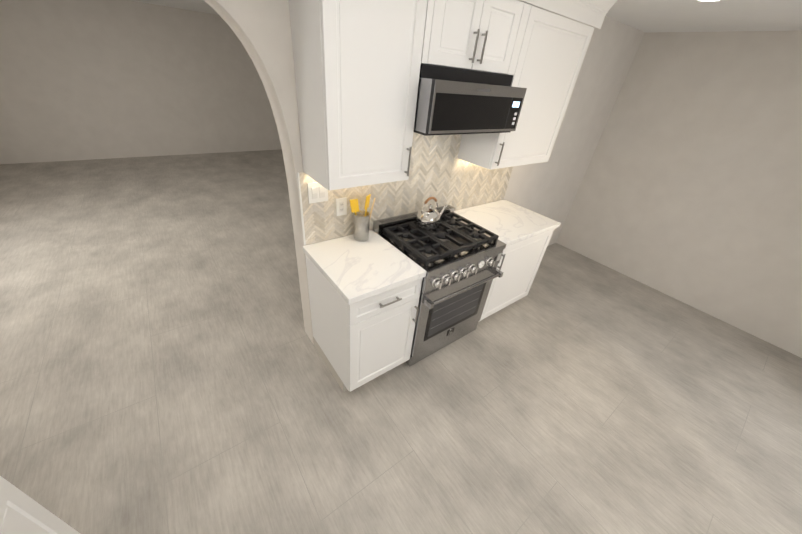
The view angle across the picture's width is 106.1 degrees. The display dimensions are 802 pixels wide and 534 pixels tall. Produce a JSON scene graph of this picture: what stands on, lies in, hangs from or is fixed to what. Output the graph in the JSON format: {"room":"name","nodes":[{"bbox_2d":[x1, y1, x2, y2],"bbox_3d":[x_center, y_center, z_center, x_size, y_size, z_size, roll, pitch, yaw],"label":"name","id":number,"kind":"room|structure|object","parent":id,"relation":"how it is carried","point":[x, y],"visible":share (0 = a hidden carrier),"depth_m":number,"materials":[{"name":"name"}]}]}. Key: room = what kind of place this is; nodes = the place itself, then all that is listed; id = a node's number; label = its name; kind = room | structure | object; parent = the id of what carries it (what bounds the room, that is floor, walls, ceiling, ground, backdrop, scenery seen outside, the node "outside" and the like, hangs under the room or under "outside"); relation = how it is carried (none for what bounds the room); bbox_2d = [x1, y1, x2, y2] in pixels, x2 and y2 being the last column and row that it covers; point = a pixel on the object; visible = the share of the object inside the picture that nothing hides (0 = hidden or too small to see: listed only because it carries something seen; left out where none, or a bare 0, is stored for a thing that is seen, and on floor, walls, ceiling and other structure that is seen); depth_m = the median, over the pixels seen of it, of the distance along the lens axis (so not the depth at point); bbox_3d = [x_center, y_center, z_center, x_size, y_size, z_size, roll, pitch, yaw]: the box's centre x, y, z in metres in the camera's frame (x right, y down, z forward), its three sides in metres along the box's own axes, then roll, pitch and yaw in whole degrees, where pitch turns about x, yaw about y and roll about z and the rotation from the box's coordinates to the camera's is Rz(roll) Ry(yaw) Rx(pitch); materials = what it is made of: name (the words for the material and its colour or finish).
{"room":"kitchen","nodes":[
{"label":"kitchen","id":0,"kind":"room"},
{"bbox_2d":[0,0,281,163],"bbox_3d":[-4.097,-3.526,5.950,6.845,2.440,0.120,-18,40,-33],"label":"wall","id":1,"kind":"structure","parent":0,"point":[92,79],"depth_m":5.31,"materials":[{"name":"paint"}]},
{"bbox_2d":[0,149,801,533],"bbox_3d":[-0.563,0.432,2.769,7.095,0.050,12.400,-18,40,-33],"label":"floor","id":2,"kind":"structure","parent":0,"point":[164,369],"depth_m":2.10,"materials":[{"name":"concrete"}]},
{"bbox_2d":[0,476,79,533],"bbox_3d":[-1.350,1.127,0.727,0.677,0.872,0.665,-18,40,-33],"label":"base cabinet","id":3,"kind":"object","parent":2,"relation":"on","point":[21,512],"visible":1,"depth_m":1.01,"materials":[{"name":"white wood"}]},
{"bbox_2d":[305,254,422,391],"bbox_3d":[-0.271,0.343,2.107,0.502,0.872,0.626,-18,40,-33],"label":"base cabinet","id":4,"kind":"object","parent":2,"relation":"on","point":[359,343],"visible":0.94,"depth_m":1.89,"materials":[{"name":"white wood"}]},
{"bbox_2d":[303,230,425,304],"bbox_3d":[-0.236,-0.037,1.855,0.518,0.040,0.607,-18,40,-33],"label":"countertop","id":5,"kind":"structure","parent":4,"relation":"on","point":[352,270],"depth_m":1.78,"materials":[{"name":"stone"}]},
{"bbox_2d":[350,194,375,240],"bbox_3d":[-0.258,-0.317,1.979,0.176,0.286,0.104,-18,40,-33],"label":"utensil holder","id":6,"kind":"object","parent":5,"relation":"on","point":[361,223],"visible":1,"depth_m":1.96,"materials":[{"name":"silver metal"}]},
{"bbox_2d":[373,205,505,366],"bbox_3d":[0.259,0.147,2.393,0.751,0.985,0.672,-18,40,-33],"label":"range oven","id":7,"kind":"object","parent":2,"relation":"on","point":[456,257],"visible":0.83,"depth_m":2.13,"materials":[{"name":"silver metal"}]},
{"bbox_2d":[416,197,446,230],"bbox_3d":[0.236,-0.405,2.173,0.260,0.221,0.176,-18,40,-33],"label":"tea kettle","id":8,"kind":"object","parent":7,"relation":"on","point":[428,218],"visible":1,"depth_m":2.12,"materials":[{"name":"silver metal"}]},
{"bbox_2d":[478,229,553,321],"bbox_3d":[0.841,-0.023,2.854,0.759,0.872,0.626,-18,40,-33],"label":"base cabinet","id":9,"kind":"object","parent":2,"relation":"on","point":[518,265],"visible":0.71,"depth_m":2.64,"materials":[{"name":"white wood"}]},
{"bbox_2d":[454,199,560,246],"bbox_3d":[0.893,-0.409,2.614,0.788,0.040,0.607,-18,40,-33],"label":"countertop","id":10,"kind":"structure","parent":9,"relation":"on","point":[508,223],"depth_m":2.57,"materials":[{"name":"stone"}]},
{"bbox_2d":[204,0,644,344],"bbox_3d":[0.080,-0.676,2.287,5.600,2.440,0.175,-18,40,-33],"label":"wall","id":11,"kind":"structure","parent":0,"point":[549,188],"depth_m":2.81,"materials":[{"name":"paint"}]},
{"bbox_2d":[297,172,305,244],"bbox_3d":[-0.589,-0.331,1.790,0.010,0.456,0.008,-18,40,-33],"label":"trim","id":12,"kind":"structure","parent":11,"relation":"attached to","point":[300,197],"depth_m":1.78,"materials":[{"name":"white"}]},
{"bbox_2d":[289,0,426,189],"bbox_3d":[-0.201,-0.875,1.459,0.494,0.893,0.361,-18,40,-33],"label":"upper cabinet","id":13,"kind":"object","parent":11,"relation":"attached to","point":[357,64],"visible":1,"depth_m":1.35,"materials":[{"name":"white wood"}]},
{"bbox_2d":[299,132,512,244],"bbox_3d":[0.238,-0.660,2.304,2.038,0.824,0.006,-18,40,-33],"label":"backsplash","id":14,"kind":"structure","parent":11,"relation":"attached to","point":[441,173],"depth_m":2.20,"materials":[{"name":"tile"}]},
{"bbox_2d":[307,182,327,203],"bbox_3d":[-0.490,-0.442,1.785,0.122,0.122,0.010,-18,40,-33],"label":"light switch","id":15,"kind":"object","parent":14,"relation":"attached to","point":[317,192],"visible":0.94,"depth_m":1.78,"materials":[{"name":"white plastic"}]},
{"bbox_2d":[336,197,346,215],"bbox_3d":[-0.380,-0.385,1.930,0.072,0.116,0.008,-18,40,-33],"label":"electrical outlet","id":16,"kind":"object","parent":14,"relation":"attached to","point":[341,206],"visible":1,"depth_m":1.93,"materials":[{"name":"white plastic"}]},
{"bbox_2d":[421,0,530,74],"bbox_3d":[0.318,-1.273,1.637,0.732,0.328,0.361,-18,40,-33],"label":"upper cabinet","id":17,"kind":"object","parent":11,"relation":"attached to","point":[482,35],"visible":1,"depth_m":1.53,"materials":[{"name":"white wood"}]},
{"bbox_2d":[414,64,526,135],"bbox_3d":[0.314,-0.987,1.782,0.729,0.305,0.440,-18,40,-33],"label":"over-the-range microwave","id":18,"kind":"object","parent":17,"relation":"attached to","point":[453,101],"visible":0.77,"depth_m":1.59,"materials":[{"name":"silver metal"}]},
{"bbox_2d":[458,5,593,169],"bbox_3d":[0.890,-1.231,2.195,0.759,0.902,0.361,-18,40,-33],"label":"upper cabinet","id":19,"kind":"object","parent":11,"relation":"attached to","point":[553,49],"visible":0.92,"depth_m":2.09,"materials":[{"name":"white wood"}]},
{"bbox_2d":[521,0,617,28],"bbox_3d":[0.462,-1.516,1.565,2.123,0.180,0.388,-18,40,-33],"label":"crown molding","id":20,"kind":"structure","parent":11,"relation":"attached to","point":[593,13],"depth_m":1.89,"materials":[{"name":"white wood"}]},
{"bbox_2d":[131,0,801,32],"bbox_3d":[-0.335,-1.643,1.413,7.095,0.050,12.400,-18,40,-33],"label":"ceiling","id":21,"kind":"structure","parent":0,"point":[646,16],"depth_m":2.28,"materials":[{"name":"paint"}]},
{"bbox_2d":[692,0,724,2],"bbox_3d":[1.911,-1.660,1.867,0.184,0.006,0.184,-18,40,-33],"label":"recessed light","id":22,"kind":"object","parent":21,"relation":"in","point":[708,0],"visible":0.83,"depth_m":1.90,"materials":[{"name":"white"}]},
{"bbox_2d":[556,30,801,357],"bbox_3d":[2.279,-1.504,3.924,0.120,2.440,12.000,-18,40,-33],"label":"wall","id":23,"kind":"structure","parent":0,"point":[689,192],"depth_m":2.98,"materials":[{"name":"paint"}]}
]}

